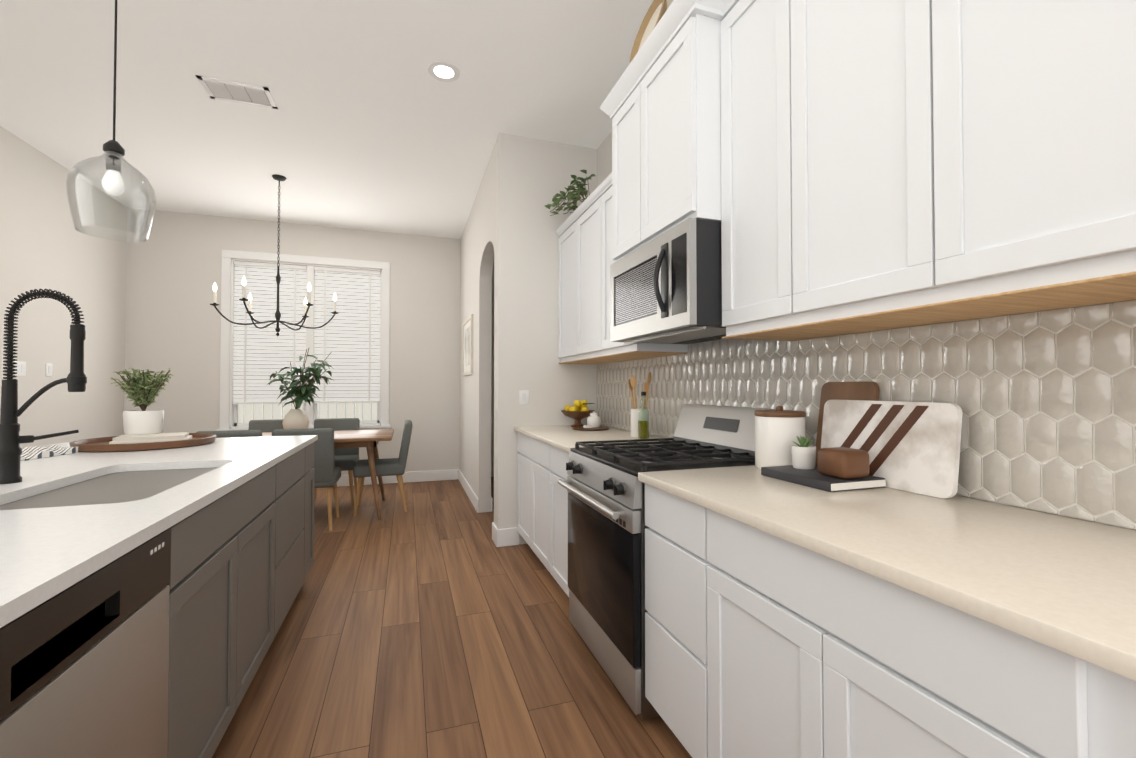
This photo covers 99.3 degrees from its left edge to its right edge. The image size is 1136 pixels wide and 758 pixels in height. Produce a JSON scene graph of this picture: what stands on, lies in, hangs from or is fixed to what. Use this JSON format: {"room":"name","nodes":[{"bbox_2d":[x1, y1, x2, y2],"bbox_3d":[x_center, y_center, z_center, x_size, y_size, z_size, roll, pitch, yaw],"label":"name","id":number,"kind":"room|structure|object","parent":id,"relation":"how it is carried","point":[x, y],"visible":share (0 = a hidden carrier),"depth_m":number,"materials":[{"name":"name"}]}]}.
{"room":"kitchen","nodes":[
{"label":"kitchen","id":0,"kind":"room"},
{"bbox_2d":[0,126,126,447],"bbox_3d":[-3.267,-0.372,0.306,0.150,3.200,10.750,0,-1,-18],"label":"wall","id":1,"kind":"structure","parent":0,"point":[44,244],"depth_m":4.27,"materials":[{"name":"white paint"}]},
{"bbox_2d":[14,361,25,375],"bbox_3d":[-4.370,-0.084,3.850,0.009,0.115,0.120,0,-1,-18],"label":"light switch","id":2,"kind":"object","parent":1,"relation":"attached to","point":[21,368],"visible":0.88,"depth_m":3.85,"materials":[{"name":"white plastic"}]},
{"bbox_2d":[46,363,52,376],"bbox_3d":[-4.475,-0.078,4.163,0.009,0.115,0.075,0,-1,-18],"label":"light switch","id":3,"kind":"object","parent":1,"relation":"attached to","point":[49,366],"visible":1,"depth_m":4.16,"materials":[{"name":"white plastic"}]},
{"bbox_2d":[124,207,493,476],"bbox_3d":[-2.554,-0.276,6.133,5.200,3.200,0.150,0,-1,-18],"label":"wall","id":4,"kind":"structure","parent":0,"point":[172,314],"depth_m":5.78,"materials":[{"name":"white paint"}]},
{"bbox_2d":[216,250,390,430],"bbox_3d":[-3.156,-0.405,5.907,1.864,2.170,0.200,0,-1,-18],"label":"dining room window","id":5,"kind":"structure","parent":4,"relation":"in","point":[352,336],"depth_m":5.87,"materials":[{"name":"white"}]},
{"bbox_2d":[337,469,457,486],"bbox_3d":[-3.129,1.252,5.825,3.570,0.135,0.020,0,-1,-18],"label":"baseboard","id":6,"kind":"structure","parent":4,"relation":"attached to","point":[434,475],"depth_m":6.21,"materials":[{"name":"white wood"}]},
{"bbox_2d":[0,0,703,238],"bbox_3d":[-0.872,-2.009,1.135,5.200,0.100,10.750,0,-1,-18],"label":"ceiling","id":7,"kind":"structure","parent":0,"point":[370,123],"depth_m":3.26,"materials":[{"name":"white paint"}]},
{"bbox_2d":[66,0,155,241],"bbox_3d":[-1.577,-1.225,1.682,0.228,1.450,0.228,0,-1,-18],"label":"pendant light","id":8,"kind":"object","parent":7,"relation":"hanging from","point":[113,183],"visible":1,"depth_m":1.66,"materials":[{"name":"clear glass"}]},
{"bbox_2d":[196,75,277,108],"bbox_3d":[-2.211,-1.919,3.243,0.400,0.009,0.250,0,-1,-18],"label":"ceiling vent","id":9,"kind":"object","parent":7,"relation":"in","point":[231,91],"visible":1,"depth_m":3.23,"materials":[{"name":"white metal"}]},
{"bbox_2d":[210,174,337,335],"bbox_3d":[-2.721,-1.150,4.536,1.015,1.505,0.989,0,-1,-18],"label":"dining chandelier","id":10,"kind":"object","parent":7,"relation":"hanging from","point":[279,178],"visible":1,"depth_m":4.52,"materials":[{"name":"black metal"}]},
{"bbox_2d":[428,61,459,81],"bbox_3d":[-0.778,-1.925,3.026,0.198,0.004,0.198,0,-1,-18],"label":"recessed light","id":11,"kind":"object","parent":7,"relation":"in","point":[442,70],"visible":1,"depth_m":3.02,"materials":[{"name":"white plastic"}]},
{"bbox_2d":[212,477,691,757],"bbox_3d":[-0.872,1.291,1.080,5.200,0.100,10.750,0,-1,-18],"label":"floor","id":12,"kind":"structure","parent":0,"point":[433,621],"depth_m":2.17,"materials":[{"name":"brown wood"}]},
{"bbox_2d":[0,439,317,757],"bbox_3d":[-1.389,0.798,1.000,0.904,0.884,4.010,0,-1,-18],"label":"kitchen island","id":13,"kind":"object","parent":12,"relation":"on","point":[147,598],"depth_m":1.16,"materials":[{"name":"grey wood"}]},
{"bbox_2d":[0,528,170,757],"bbox_3d":[-1.161,0.797,0.791,0.605,0.878,0.602,0,-1,-18],"label":"dishwasher","id":14,"kind":"object","parent":13,"relation":"in","point":[85,669],"depth_m":0.90,"materials":[{"name":"silver metal"}]},
{"bbox_2d":[0,435,317,618],"bbox_3d":[-1.550,0.338,0.948,1.260,0.030,4.100,0,-1,-18],"label":"island countertop","id":15,"kind":"structure","parent":13,"relation":"on","point":[42,548],"depth_m":1.19,"materials":[{"name":"white stone"}]},
{"bbox_2d":[0,289,86,483],"bbox_3d":[-1.734,0.018,1.616,0.225,0.630,0.135,0,-1,-18],"label":"faucet","id":16,"kind":"object","parent":15,"relation":"on","point":[11,440],"visible":1,"depth_m":1.56,"materials":[{"name":"black metal"}]},
{"bbox_2d":[20,445,77,460],"bbox_3d":[-2.371,0.319,2.076,0.200,0.045,0.340,0,-1,-6],"label":"striped towel","id":17,"kind":"object","parent":15,"relation":"on","point":[33,452],"visible":0.69,"depth_m":2.12,"materials":[{"name":"white fabric"}]},
{"bbox_2d":[0,463,223,506],"bbox_3d":[-1.475,0.466,1.604,0.480,0.228,0.860,0,-1,-18],"label":"sink","id":18,"kind":"object","parent":15,"relation":"in","point":[117,484],"depth_m":1.63,"materials":[{"name":"grey metal"}]},
{"bbox_2d":[70,433,215,451],"bbox_3d":[-2.210,0.330,2.541,0.578,0.038,0.578,0,-1,-18],"label":"wood tray","id":19,"kind":"object","parent":15,"relation":"on","point":[101,444],"visible":0.73,"depth_m":2.36,"materials":[{"name":"brown wood"}]},
{"bbox_2d":[110,368,172,434],"bbox_3d":[-2.292,0.116,2.606,0.295,0.357,0.262,0,-1,-18],"label":"potted plant","id":20,"kind":"object","parent":19,"relation":"on","point":[144,388],"visible":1,"depth_m":2.56,"materials":[{"name":"green plant"}]},
{"bbox_2d":[109,432,191,443],"bbox_3d":[-2.174,0.314,2.533,0.302,0.040,0.220,1,-1,-32],"label":"books","id":21,"kind":"object","parent":19,"relation":"on","point":[147,438],"visible":0.85,"depth_m":2.46,"materials":[{"name":"white paper"}]},
{"bbox_2d":[196,430,262,437],"bbox_3d":[-2.780,0.854,4.065,0.470,0.878,0.532,0,-1,-18],"label":"chair","id":22,"kind":"object","parent":12,"relation":"on","point":[237,433],"visible":0.15,"depth_m":3.84,"materials":[{"name":"fabric"}]},
{"bbox_2d":[248,419,283,432],"bbox_3d":[-3.073,0.868,4.939,0.470,0.878,0.532,0,-1,-18],"label":"chair","id":23,"kind":"object","parent":12,"relation":"on","point":[263,426],"visible":0.15,"depth_m":5.10,"materials":[{"name":"fabric"}]},
{"bbox_2d":[272,428,340,530],"bbox_3d":[-2.278,0.857,4.233,0.470,0.878,0.532,0,-1,-18],"label":"chair","id":24,"kind":"object","parent":12,"relation":"on","point":[327,474],"visible":0.46,"depth_m":4.07,"materials":[{"name":"fabric"}]},
{"bbox_2d":[262,429,393,519],"bbox_3d":[-2.623,0.921,4.587,1.800,0.764,0.900,0,-1,-18],"label":"dining table","id":25,"kind":"object","parent":12,"relation":"on","point":[369,440],"visible":0.29,"depth_m":4.51,"materials":[{"name":"brown wood"}]},
{"bbox_2d":[266,348,332,428],"bbox_3d":[-2.579,0.128,4.620,0.604,0.820,0.638,0,-1,-18],"label":"potted plant","id":26,"kind":"object","parent":25,"relation":"on","point":[296,418],"visible":1,"depth_m":4.57,"materials":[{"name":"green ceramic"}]},
{"bbox_2d":[314,418,359,505],"bbox_3d":[-2.490,0.872,5.134,0.470,0.878,0.532,0,-1,-18],"label":"chair","id":27,"kind":"object","parent":12,"relation":"on","point":[345,459],"visible":0.48,"depth_m":5.28,"materials":[{"name":"fabric"}]},
{"bbox_2d":[353,420,412,516],"bbox_3d":[-1.845,0.867,4.848,0.532,0.878,0.470,0,-1,-18],"label":"end chair","id":28,"kind":"object","parent":12,"relation":"on","point":[386,467],"visible":1,"depth_m":4.69,"materials":[{"name":"fabric"}]},
{"bbox_2d":[517,433,525,540],"bbox_3d":[0.004,0.841,3.612,0.673,0.884,0.514,0,-1,-18],"label":"base cabinet","id":29,"kind":"object","parent":12,"relation":"on","point":[521,441],"depth_m":3.62,"materials":[{"name":"white wood"}]},
{"bbox_2d":[526,437,541,561],"bbox_3d":[0.137,0.834,3.212,0.673,0.884,0.577,0,-1,-18],"label":"base cabinet","id":30,"kind":"object","parent":12,"relation":"on","point":[533,448],"depth_m":3.26,"materials":[{"name":"white wood"}]},
{"bbox_2d":[542,445,641,596],"bbox_3d":[0.271,0.828,2.812,0.673,0.884,0.515,0,-1,-18],"label":"base cabinet","id":31,"kind":"object","parent":12,"relation":"on","point":[554,496],"depth_m":2.80,"materials":[{"name":"white wood"}]},
{"bbox_2d":[514,425,671,452],"bbox_3d":[0.126,0.375,3.215,0.698,0.030,1.358,0,-1,-18],"label":"countertop","id":32,"kind":"structure","parent":31,"relation":"on","point":[564,437],"depth_m":3.06,"materials":[{"name":"beige stone"}]},
{"bbox_2d":[561,410,594,426],"bbox_3d":[0.077,0.306,3.744,0.264,0.125,0.264,0,-1,-18],"label":"fruit bowl","id":33,"kind":"object","parent":32,"relation":"on","point":[577,416],"visible":0.83,"depth_m":3.67,"materials":[{"name":"brown wood"}]},
{"bbox_2d":[564,400,594,410],"bbox_3d":[0.091,0.218,3.753,0.220,0.117,0.270,0,-1,-18],"label":"lemons","id":34,"kind":"object","parent":33,"relation":"in","point":[580,405],"visible":0.75,"depth_m":3.71,"materials":[{"name":"yellow food"}]},
{"bbox_2d":[572,426,609,430],"bbox_3d":[0.167,0.359,3.505,0.270,0.012,0.270,0,-1,-18],"label":"plate","id":35,"kind":"object","parent":32,"relation":"on","point":[600,428],"visible":0.92,"depth_m":3.43,"materials":[{"name":"brown wood"}]},
{"bbox_2d":[583,412,600,427],"bbox_3d":[0.171,0.296,3.518,0.155,0.113,0.140,0,-1,-18],"label":"jar","id":36,"kind":"object","parent":35,"relation":"on","point":[594,419],"visible":1,"depth_m":3.50,"materials":[{"name":"white ceramic"}]},
{"bbox_2d":[628,372,651,436],"bbox_3d":[0.446,0.158,2.990,0.132,0.397,0.131,0,-1,-2],"label":"utensil crock","id":37,"kind":"object","parent":32,"relation":"on","point":[634,409],"visible":0.65,"depth_m":2.95,"materials":[{"name":"white ceramic"}]},
{"bbox_2d":[638,391,648,438],"bbox_3d":[0.449,0.214,2.869,0.068,0.280,0.068,0,-1,-18],"label":"oil bottle","id":38,"kind":"object","parent":32,"relation":"on","point":[643,429],"visible":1,"depth_m":2.85,"materials":[{"name":"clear glass"}]},
{"bbox_2d":[558,404,775,719],"bbox_3d":[0.414,0.694,2.190,0.758,1.130,0.752,0,-1,-18],"label":"gas range","id":39,"kind":"object","parent":12,"relation":"on","point":[605,488],"visible":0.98,"depth_m":2.02,"materials":[{"name":"silver metal"}]},
{"bbox_2d":[641,481,697,757],"bbox_3d":[0.664,0.808,1.637,0.673,0.884,0.442,0,-1,-18],"label":"base cabinet","id":40,"kind":"object","parent":12,"relation":"on","point":[671,537],"depth_m":1.55,"materials":[{"name":"white wood"}]},
{"bbox_2d":[698,509,1135,757],"bbox_3d":[0.854,0.799,1.070,0.673,0.884,0.878,0,-1,-18],"label":"base cabinet","id":41,"kind":"object","parent":12,"relation":"on","point":[785,619],"depth_m":0.92,"materials":[{"name":"white wood"}]},
{"bbox_2d":[638,465,1135,684],"bbox_3d":[0.782,0.343,1.252,0.698,0.030,1.262,0,-1,-18],"label":"countertop","id":42,"kind":"structure","parent":41,"relation":"on","point":[1065,585],"depth_m":0.92,"materials":[{"name":"beige stone"}]},
{"bbox_2d":[754,406,805,468],"bbox_3d":[0.802,0.219,1.829,0.178,0.235,0.178,0,-1,-18],"label":"canister","id":43,"kind":"object","parent":42,"relation":"on","point":[778,430],"visible":0.83,"depth_m":1.76,"materials":[{"name":"white ceramic"}]},
{"bbox_2d":[761,465,885,491],"bbox_3d":[0.821,0.319,1.578,0.218,0.028,0.296,0,-1,-18],"label":"books","id":44,"kind":"object","parent":42,"relation":"on","point":[814,478],"visible":0.92,"depth_m":1.48,"materials":[{"name":"grey paper"}]},
{"bbox_2d":[791,436,815,468],"bbox_3d":[0.807,0.248,1.659,0.086,0.115,0.079,0,-1,-18],"label":"succulent pot","id":45,"kind":"object","parent":44,"relation":"on","point":[804,454],"visible":1,"depth_m":1.63,"materials":[{"name":"white ceramic"}]},
{"bbox_2d":[818,447,868,478],"bbox_3d":[0.858,0.261,1.505,0.110,0.085,0.110,0,-1,-18],"label":"box","id":46,"kind":"object","parent":44,"relation":"on","point":[844,463],"visible":0.98,"depth_m":1.46,"materials":[{"name":"brown wood"}]},
{"bbox_2d":[815,381,879,464],"bbox_3d":[0.965,0.172,1.682,0.061,0.325,0.220,0,-1,-18],"label":"cutting board","id":47,"kind":"object","parent":42,"relation":"on","point":[868,390],"visible":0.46,"depth_m":1.70,"materials":[{"name":"brown wood"}]},
{"bbox_2d":[821,400,961,498],"bbox_3d":[0.989,0.201,1.523,0.048,0.262,0.445,0,-1,-18],"label":"marble cutting board","id":48,"kind":"object","parent":42,"relation":"on","point":[913,447],"visible":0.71,"depth_m":1.44,"materials":[{"name":"white stone"}]},
{"bbox_2d":[460,143,495,523],"bbox_3d":[-0.949,-0.292,5.151,0.120,3.200,2.730,0,-1,-18],"label":"wall","id":49,"kind":"structure","parent":0,"point":[478,249],"depth_m":4.75,"materials":[{"name":"white paint"}]},
{"bbox_2d":[462,314,472,375],"bbox_3d":[-1.150,-0.366,5.523,0.025,0.640,0.800,0,-1,-18],"label":"framed picture","id":50,"kind":"object","parent":49,"relation":"attached to","point":[468,346],"visible":1,"depth_m":5.43,"materials":[{"name":"beige wood"}]},
{"bbox_2d":[458,469,478,512],"bbox_3d":[-1.155,1.247,5.526,0.016,0.135,1.760,0,-1,-18],"label":"baseboard","id":51,"kind":"structure","parent":49,"relation":"attached to","point":[469,491],"depth_m":5.26,"materials":[{"name":"white wood"}]},
{"bbox_2d":[495,133,596,543],"bbox_3d":[-0.165,-0.313,3.911,0.820,3.200,0.120,0,-1,-18],"label":"wall","id":52,"kind":"structure","parent":0,"point":[533,176],"depth_m":3.81,"materials":[{"name":"white paint"}]},
{"bbox_2d":[519,390,528,404],"bbox_3d":[-0.344,0.145,3.776,0.075,0.115,0.009,0,-1,-18],"label":"light switch","id":53,"kind":"object","parent":52,"relation":"attached to","point":[523,397],"visible":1,"depth_m":3.77,"materials":[{"name":"white plastic"}]},
{"bbox_2d":[597,15,1135,529],"bbox_3d":[1.524,-0.371,0.391,0.150,3.200,7.870,0,-1,-18],"label":"wall","id":54,"kind":"structure","parent":0,"point":[603,159],"depth_m":3.78,"materials":[{"name":"white paint"}]},
{"bbox_2d":[555,216,570,363],"bbox_3d":[0.161,-0.663,3.690,0.339,1.061,0.514,0,-1,-18],"label":"upper cabinet","id":55,"kind":"object","parent":54,"relation":"attached to","point":[563,232],"depth_m":3.74,"materials":[{"name":"white wood"}]},
{"bbox_2d":[571,192,626,363],"bbox_3d":[0.295,-0.669,3.290,0.339,1.061,0.574,0,-1,-18],"label":"upper cabinet","id":56,"kind":"object","parent":54,"relation":"attached to","point":[583,218],"depth_m":3.35,"materials":[{"name":"white wood"}]},
{"bbox_2d":[545,169,594,215],"bbox_3d":[0.013,-1.371,3.671,0.474,0.352,0.386,0,-1,-18],"label":"potted plant","id":57,"kind":"object","parent":56,"relation":"on","point":[575,197],"visible":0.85,"depth_m":3.63,"materials":[{"name":"green plant"}]},
{"bbox_2d":[607,68,630,267],"bbox_3d":[0.513,-1.042,2.448,0.464,0.871,0.389,0,-1,-18],"label":"upper cabinet","id":58,"kind":"object","parent":54,"relation":"attached to","point":[619,106],"depth_m":2.47,"materials":[{"name":"white wood"}]},
{"bbox_2d":[595,178,687,359],"bbox_3d":[0.429,-0.676,2.890,0.339,1.061,0.514,0,-1,-18],"label":"upper cabinet","id":59,"kind":"object","parent":54,"relation":"attached to","point":[605,349],"depth_m":2.97,"materials":[{"name":"white wood"}]},
{"bbox_2d":[631,0,718,251],"bbox_3d":[0.614,-1.047,2.145,0.464,0.871,0.493,0,-1,-18],"label":"upper cabinet","id":60,"kind":"object","parent":54,"relation":"attached to","point":[675,79],"depth_m":1.95,"materials":[{"name":"white wood"}]},
{"bbox_2d":[630,0,666,62],"bbox_3d":[0.381,-1.653,2.292,0.106,0.309,0.320,0,-1,-18],"label":"tray","id":61,"kind":"object","parent":60,"relation":"on","point":[656,11],"visible":0.54,"depth_m":2.34,"materials":[{"name":"beige wood"}]},
{"bbox_2d":[610,218,725,343],"bbox_3d":[0.542,-0.397,2.251,0.528,0.417,0.752,0,-1,-18],"label":"microwave","id":62,"kind":"object","parent":60,"relation":"attached to","point":[666,287],"visible":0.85,"depth_m":1.98,"materials":[{"name":"silver metal"}]},
{"bbox_2d":[666,0,672,10],"bbox_3d":[0.514,-1.672,2.337,0.196,0.385,0.196,0,-1,-18],"label":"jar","id":63,"kind":"object","parent":60,"relation":"on","point":[669,2],"visible":0.02,"depth_m":2.26,"materials":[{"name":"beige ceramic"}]},
{"bbox_2d":[719,0,829,340],"bbox_3d":[0.819,-0.827,1.728,0.339,1.324,0.421,0,-1,-18],"label":"upper cabinet","id":64,"kind":"object","parent":54,"relation":"attached to","point":[744,102],"depth_m":1.75,"materials":[{"name":"white wood"}]},
{"bbox_2d":[767,0,963,335],"bbox_3d":[0.935,-0.833,1.381,0.339,1.324,0.554,0,-1,-18],"label":"upper cabinet","id":65,"kind":"object","parent":54,"relation":"attached to","point":[838,167],"depth_m":1.40,"materials":[{"name":"white wood"}]},
{"bbox_2d":[597,301,1135,528],"bbox_3d":[0.781,0.075,2.353,0.007,0.539,3.418,0,-1,-18],"label":"tile backsplash","id":66,"kind":"structure","parent":54,"relation":"attached to","point":[1045,401],"depth_m":1.29,"materials":[{"name":"glazed ceramic tile"},{"name":"grout"}]},
{"bbox_2d":[895,0,1135,319],"bbox_3d":[1.061,-0.839,1.002,0.339,1.324,0.489,0,-1,-18],"label":"upper cabinet","id":67,"kind":"object","parent":54,"relation":"attached to","point":[1015,120],"depth_m":0.98,"materials":[{"name":"white wood"}]},
{"bbox_3d":[-4.472,1.696,10.415,14.000,0.100,9.250,0,-1,-18],"label":"ground","id":68,"kind":"structure","parent":0,"visible":0},
{"bbox_2d":[238,401,376,422],"bbox_3d":[-4.048,0.625,9.167,12.000,2.000,0.080,0,-1,-18],"label":"fence","id":69,"kind":"object","parent":68,"relation":"on","point":[277,409],"depth_m":8.95,"materials":[{"name":"white wood"}]}
]}

